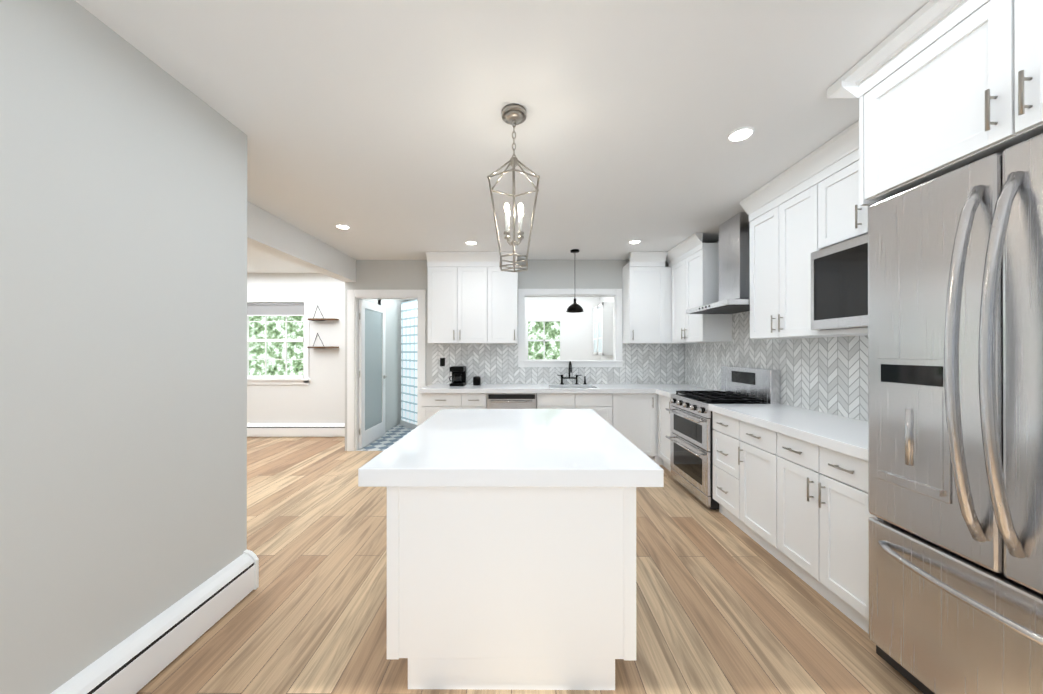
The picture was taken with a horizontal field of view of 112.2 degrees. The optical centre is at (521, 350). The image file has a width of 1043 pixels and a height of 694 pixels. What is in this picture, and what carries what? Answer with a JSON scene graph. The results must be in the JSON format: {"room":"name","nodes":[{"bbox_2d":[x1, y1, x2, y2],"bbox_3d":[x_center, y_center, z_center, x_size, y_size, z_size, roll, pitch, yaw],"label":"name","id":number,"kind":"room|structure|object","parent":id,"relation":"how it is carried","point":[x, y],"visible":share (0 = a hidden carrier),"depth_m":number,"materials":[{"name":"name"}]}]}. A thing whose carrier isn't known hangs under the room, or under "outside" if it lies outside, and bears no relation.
{"room":"kitchen","nodes":[
{"label":"kitchen","id":0,"kind":"room"},
{"bbox_2d":[0,0,255,693],"bbox_3d":[-1.967,0.062,0.334,0.760,2.620,3.390,0,0,0],"label":"wall","id":1,"kind":"structure","parent":0,"point":[132,402],"depth_m":1.35,"materials":[{"name":"grey paint"}]},
{"bbox_2d":[50,549,258,693],"bbox_3d":[-1.558,1.257,0.984,0.069,0.217,2.082,0,0,0],"label":"baseboard heater","id":2,"kind":"object","parent":1,"relation":"attached to","point":[138,660],"visible":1,"depth_m":1.52,"materials":[{"name":"white metal"}]},
{"bbox_2d":[256,273,343,422],"bbox_3d":[-3.836,0.074,5.679,3.070,2.620,0.120,0,0,0],"label":"wall","id":3,"kind":"structure","parent":0,"point":[322,400],"depth_m":5.62,"materials":[{"name":"grey paint"}]},
{"bbox_2d":[247,298,309,384],"bbox_3d":[-3.971,-0.141,5.645,1.180,1.390,0.150,0,0,0],"label":"window","id":4,"kind":"structure","parent":3,"relation":"in","point":[277,343],"depth_m":5.71,"materials":[{"name":"white"}]},
{"bbox_2d":[247,422,344,436],"bbox_3d":[-3.471,1.267,5.579,1.824,0.217,0.069,0,0,0],"label":"baseboard heater","id":5,"kind":"object","parent":3,"relation":"attached to","point":[295,429],"visible":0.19,"depth_m":5.55,"materials":[{"name":"white metal"}]},
{"bbox_2d":[307,333,338,347],"bbox_3d":[-3.136,-0.152,5.548,0.430,0.246,0.130,0,0,0],"label":"shelf","id":6,"kind":"object","parent":3,"relation":"attached to","point":[323,345],"visible":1,"depth_m":5.48,"materials":[{"name":"brown wood"}]},
{"bbox_2d":[307,305,338,320],"bbox_3d":[-3.136,-0.592,5.549,0.430,0.246,0.130,0,0,0],"label":"shelf","id":7,"kind":"object","parent":3,"relation":"attached to","point":[317,319],"visible":1,"depth_m":5.48,"materials":[{"name":"brown wood"}]},
{"bbox_2d":[247,201,355,281],"bbox_3d":[-2.367,-1.091,3.424,0.170,0.300,2.780,0,0,0],"label":"header beam","id":8,"kind":"structure","parent":0,"point":[267,232],"depth_m":3.55,"materials":[{"name":"white paint"}]},
{"bbox_2d":[400,299,416,428],"bbox_3d":[-1.890,0.255,6.187,0.100,2.260,0.888,0,0,-45],"label":"siding wall","id":9,"kind":"structure","parent":0,"point":[408,364],"depth_m":6.24,"materials":[{"name":"white"}]},
{"bbox_2d":[75,0,929,272],"bbox_3d":[-1.594,-1.292,2.921,7.880,0.100,8.620,0,0,0],"label":"ceiling","id":10,"kind":"structure","parent":0,"point":[382,129],"depth_m":1.78,"materials":[{"name":"white paint"}]},
{"bbox_2d":[335,224,349,229],"bbox_3d":[-1.791,-1.237,3.511,0.138,0.012,0.138,0,0,0],"label":"recessed light","id":11,"kind":"object","parent":10,"relation":"in","point":[342,226],"visible":0.96,"depth_m":3.50,"materials":[{"name":"white"}]},
{"bbox_2d":[465,241,476,244],"bbox_3d":[-0.579,-1.236,4.035,0.138,0.012,0.138,0,0,0],"label":"recessed light","id":12,"kind":"object","parent":10,"relation":"in","point":[471,242],"visible":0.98,"depth_m":4.02,"materials":[{"name":"white plastic"}]},
{"bbox_2d":[487,104,539,271],"bbox_3d":[-0.039,-0.834,1.832,0.267,0.819,0.306,0,0,0],"label":"pendant chandelier","id":13,"kind":"object","parent":10,"relation":"hanging from","point":[513,114],"visible":1,"depth_m":1.79,"materials":[{"name":"silver metal"}]},
{"bbox_2d":[566,249,583,312],"bbox_3d":[0.663,-0.857,4.349,0.218,0.762,0.218,0,0,0],"label":"light","id":14,"kind":"object","parent":10,"relation":"hanging from","point":[574,307],"visible":1,"depth_m":4.30,"materials":[{"name":"black metal"}]},
{"bbox_2d":[628,240,640,243],"bbox_3d":[1.291,-1.236,3.996,0.138,0.012,0.138,0,0,0],"label":"recessed light","id":15,"kind":"object","parent":10,"relation":"in","point":[634,241],"visible":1,"depth_m":3.98,"materials":[{"name":"white plastic"}]},
{"bbox_2d":[727,127,754,141],"bbox_3d":[1.262,-1.240,2.017,0.138,0.012,0.138,0,0,0],"label":"recessed light","id":16,"kind":"object","parent":10,"relation":"in","point":[740,134],"visible":1,"depth_m":2.01,"materials":[{"name":"white"}]},
{"bbox_2d":[344,260,667,450],"bbox_3d":[-0.105,0.072,4.860,4.640,2.620,0.120,0,0,0],"label":"wall","id":17,"kind":"structure","parent":0,"point":[370,274],"depth_m":4.81,"materials":[{"name":"grey paint"}]},
{"bbox_2d":[359,299,386,448],"bbox_3d":[-2.216,0.332,5.288,0.093,2.078,0.865,0,0,0],"label":"door","id":18,"kind":"structure","parent":17,"relation":"in","point":[372,376],"depth_m":5.22,"materials":[{"name":"white wood"}]},
{"bbox_2d":[347,290,425,450],"bbox_3d":[-1.850,0.277,4.858,1.070,2.210,0.140,0,0,0],"label":"door frame","id":19,"kind":"structure","parent":17,"relation":"attached to","point":[354,297],"depth_m":4.79,"materials":[{"name":"white wood"}]},
{"bbox_2d":[426,252,517,343],"bbox_3d":[-0.628,-0.662,4.604,1.155,1.147,0.398,0,0,0],"label":"upper cabinet","id":20,"kind":"object","parent":17,"relation":"attached to","point":[472,297],"visible":1,"depth_m":4.49,"materials":[{"name":"white wood"}]},
{"bbox_2d":[525,318,562,359],"bbox_3d":[0.462,-0.198,7.138,0.770,0.890,0.120,0,0,0],"label":"room window","id":21,"kind":"structure","parent":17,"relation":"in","point":[544,340],"depth_m":7.19,"materials":[{"name":"white"}]},
{"bbox_2d":[432,344,684,383],"bbox_3d":[0.501,0.187,4.791,3.442,0.550,0.012,0,0,0],"label":"tile backsplash","id":22,"kind":"structure","parent":17,"relation":"attached to","point":[641,363],"depth_m":4.79,"materials":[{"name":"grey tile"}]},
{"bbox_2d":[440,358,444,365],"bbox_3d":[-1.080,0.164,4.791,0.070,0.115,0.004,0,0,0],"label":"electrical outlet","id":23,"kind":"object","parent":22,"relation":"attached to","point":[442,361],"visible":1,"depth_m":4.79,"materials":[{"name":"black plastic"}]},
{"bbox_2d":[517,289,623,366],"bbox_3d":[0.665,-0.303,4.837,1.440,1.070,0.160,0,0,0],"label":"window frame","id":24,"kind":"structure","parent":17,"relation":"attached to","point":[616,295],"depth_m":4.78,"materials":[{"name":"white wood"}]},
{"bbox_2d":[622,260,665,343],"bbox_3d":[1.606,-0.608,4.633,0.455,1.040,0.318,0,0,0],"label":"upper cabinet","id":25,"kind":"object","parent":17,"relation":"attached to","point":[643,281],"depth_m":4.48,"materials":[{"name":"white wood"}]},
{"bbox_2d":[666,260,669,343],"bbox_3d":[2.004,-0.608,4.631,0.456,1.040,0.318,0,0,0],"label":"upper cabinet","id":26,"kind":"object","parent":17,"relation":"attached to","point":[667,268],"depth_m":4.49,"materials":[{"name":"white wood"}]},
{"bbox_2d":[670,243,731,343],"bbox_3d":[2.070,-0.609,4.080,0.318,1.040,0.778,0,0,0],"label":"upper cabinet","id":27,"kind":"object","parent":17,"relation":"attached to","point":[694,275],"depth_m":3.85,"materials":[{"name":"white wood"}]},
{"bbox_2d":[686,212,749,313],"bbox_3d":[1.969,-0.808,3.312,0.491,0.861,0.754,0,0,0],"label":"range hood","id":28,"kind":"object","parent":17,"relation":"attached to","point":[734,263],"visible":0.77,"depth_m":3.21,"materials":[{"name":"silver metal"}]},
{"bbox_2d":[684,311,867,421],"bbox_3d":[2.221,0.018,3.209,0.012,0.880,3.160,0,0,0],"label":"tile backsplash","id":29,"kind":"structure","parent":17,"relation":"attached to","point":[828,375],"depth_m":2.77,"materials":[{"name":"grey tile"}]},
{"bbox_2d":[746,172,867,338],"bbox_3d":[2.063,-0.613,2.582,0.318,1.040,0.698,0,0,0],"label":"upper cabinet","id":30,"kind":"object","parent":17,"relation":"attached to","point":[784,229],"depth_m":2.53,"materials":[{"name":"white wood"}]},
{"bbox_2d":[818,148,867,249],"bbox_3d":[2.060,-0.890,1.922,0.318,0.489,0.660,0,0,0],"label":"upper cabinet","id":31,"kind":"object","parent":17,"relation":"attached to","point":[839,221],"depth_m":2.11,"materials":[{"name":"white wood"}]},
{"bbox_2d":[811,234,867,329],"bbox_3d":[2.000,-0.373,1.921,0.423,0.493,0.616,0,0,0],"label":"microwave","id":32,"kind":"object","parent":31,"relation":"attached to","point":[839,285],"visible":0.23,"depth_m":2.02,"materials":[{"name":"silver plastic"}]},
{"bbox_2d":[136,424,922,693],"bbox_3d":[-1.597,1.426,2.355,7.880,0.100,9.500,0,0,0],"label":"floor","id":33,"kind":"structure","parent":0,"point":[724,605],"depth_m":1.84,"materials":[{"name":"brown wood"}]},
{"bbox_2d":[419,392,462,423],"bbox_3d":[-0.961,0.950,4.501,0.490,0.863,0.598,0,0,0],"label":"base cabinet","id":34,"kind":"object","parent":33,"relation":"on","point":[432,403],"depth_m":4.20,"materials":[{"name":"white wood"}]},
{"bbox_2d":[419,384,550,391],"bbox_3d":[-0.434,0.489,4.482,1.575,0.055,0.633,0,0,0],"label":"countertop","id":35,"kind":"structure","parent":34,"relation":"on","point":[433,387],"depth_m":4.20,"materials":[{"name":"white stone"}]},
{"bbox_2d":[449,366,465,385],"bbox_3d":[-0.836,0.335,4.568,0.200,0.250,0.230,0,0,0],"label":"coffee maker","id":36,"kind":"object","parent":35,"relation":"on","point":[458,376],"visible":1,"depth_m":4.49,"materials":[{"name":"black plastic"}]},
{"bbox_2d":[473,376,480,385],"bbox_3d":[-0.586,0.403,4.602,0.104,0.115,0.104,0,0,0],"label":"jar","id":37,"kind":"object","parent":35,"relation":"on","point":[476,380],"visible":1,"depth_m":4.56,"materials":[{"name":"black metal"}]},
{"bbox_2d":[463,392,490,408],"bbox_3d":[-0.568,0.950,4.499,0.297,0.863,0.598,0,0,0],"label":"base cabinet","id":38,"kind":"object","parent":33,"relation":"on","point":[471,400],"depth_m":4.20,"materials":[{"name":"white wood"}]},
{"bbox_2d":[487,393,536,408],"bbox_3d":[-0.117,0.948,4.419,0.600,0.855,0.549,0,0,0],"label":"dishwasher","id":39,"kind":"object","parent":38,"relation":"in","point":[511,400],"visible":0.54,"depth_m":4.19,"materials":[{"name":"silver metal"}]},
{"bbox_2d":[387,489,635,689],"bbox_3d":[-0.013,0.952,2.043,1.058,0.848,1.262,0,0,0],"label":"kitchen island","id":40,"kind":"object","parent":33,"relation":"on","point":[511,549],"depth_m":1.42,"materials":[{"name":"white wood"}]},
{"bbox_2d":[358,409,663,488],"bbox_3d":[-0.038,0.491,2.034,1.170,0.070,1.390,0,0,0],"label":"island countertop","id":41,"kind":"structure","parent":40,"relation":"on","point":[453,448],"depth_m":1.51,"materials":[{"name":"white stone"}]},
{"bbox_2d":[537,400,614,427],"bbox_3d":[0.640,1.051,4.493,0.907,0.660,0.598,0,0,0],"label":"base cabinet","id":42,"kind":"object","parent":33,"relation":"on","point":[608,414],"depth_m":4.20,"materials":[{"name":"white wood"}]},
{"bbox_2d":[599,392,658,464],"bbox_3d":[1.320,0.950,4.490,0.568,0.863,0.598,0,0,0],"label":"base cabinet","id":43,"kind":"object","parent":33,"relation":"on","point":[629,412],"depth_m":4.20,"materials":[{"name":"white wood"}]},
{"bbox_2d":[591,384,706,391],"bbox_3d":[1.582,0.488,4.472,1.297,0.055,0.633,0,0,0],"label":"countertop","id":44,"kind":"structure","parent":43,"relation":"on","point":[594,387],"depth_m":4.32,"materials":[{"name":"white stone"}]},
{"bbox_2d":[558,361,586,383],"bbox_3d":[0.679,0.303,4.644,0.394,0.315,0.206,0,0,0],"label":"sink faucet","id":45,"kind":"object","parent":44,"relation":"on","point":[570,370],"visible":1,"depth_m":4.71,"materials":[{"name":"black metal"}]},
{"bbox_2d":[656,393,731,471],"bbox_3d":[1.930,0.948,3.969,0.598,0.863,0.435,0,0,0],"label":"base cabinet","id":46,"kind":"object","parent":33,"relation":"on","point":[663,402],"depth_m":4.02,"materials":[{"name":"white wood"}]},
{"bbox_2d":[656,389,715,396],"bbox_3d":[1.913,0.487,3.953,0.632,0.055,0.400,0,0,0],"label":"countertop","id":47,"kind":"structure","parent":46,"relation":"on","point":[663,392],"depth_m":3.99,"materials":[{"name":"white stone"}]},
{"bbox_2d":[665,366,780,509],"bbox_3d":[1.869,0.774,3.369,0.694,1.210,0.756,0,0,0],"label":"range","id":48,"kind":"object","parent":33,"relation":"on","point":[690,437],"visible":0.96,"depth_m":3.23,"materials":[{"name":"silver metal"}]},
{"bbox_2d":[713,413,735,524],"bbox_3d":[1.924,0.946,2.768,0.598,0.863,0.435,0,0,0],"label":"base cabinet","id":49,"kind":"object","parent":33,"relation":"on","point":[724,432],"depth_m":2.81,"materials":[{"name":"white wood"}]},
{"bbox_2d":[736,421,767,550],"bbox_3d":[1.922,0.945,2.389,0.598,0.863,0.439,0,0,0],"label":"base cabinet","id":50,"kind":"object","parent":33,"relation":"on","point":[751,459],"depth_m":2.48,"materials":[{"name":"white wood"}]},
{"bbox_2d":[764,429,876,633],"bbox_3d":[1.920,0.944,1.938,0.598,0.863,0.698,0,0,0],"label":"base cabinet","id":51,"kind":"object","parent":33,"relation":"on","point":[790,487],"depth_m":1.89,"materials":[{"name":"white wood"}]},
{"bbox_2d":[708,405,867,460],"bbox_3d":[1.904,0.484,2.288,0.632,0.055,1.397,0,0,0],"label":"countertop","id":52,"kind":"structure","parent":51,"relation":"on","point":[848,436],"depth_m":2.18,"materials":[{"name":"white stone"}]},
{"bbox_2d":[868,133,1042,693],"bbox_3d":[1.812,0.364,1.129,0.770,2.020,0.874,0,0,0],"label":"refrigerator","id":53,"kind":"object","parent":33,"relation":"on","point":[955,391],"visible":1,"depth_m":1.21,"materials":[{"name":"silver metal"}]},
{"bbox_2d":[547,392,550,407],"bbox_3d":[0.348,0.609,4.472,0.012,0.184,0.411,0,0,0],"label":"base cabinet","id":54,"kind":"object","parent":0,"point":[548,393],"depth_m":4.20,"materials":[{"name":"white wood"}]},
{"bbox_2d":[551,388,590,391],"bbox_3d":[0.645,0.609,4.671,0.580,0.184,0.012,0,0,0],"label":"countertop","id":55,"kind":"structure","parent":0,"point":[552,389],"depth_m":4.16,"materials":[{"name":"white stone"}]},
{"bbox_2d":[551,392,598,407],"bbox_3d":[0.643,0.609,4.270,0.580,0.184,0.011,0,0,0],"label":"base cabinet","id":56,"kind":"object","parent":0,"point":[558,399],"depth_m":4.20,"materials":[{"name":"white wood"}]},
{"bbox_2d":[854,0,1042,207],"bbox_3d":[1.873,-0.939,1.100,0.683,0.536,0.979,0,0,0],"label":"upper cabinet","id":57,"kind":"object","parent":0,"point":[937,88],"depth_m":1.26,"materials":[{"name":"white wood"}]}
]}

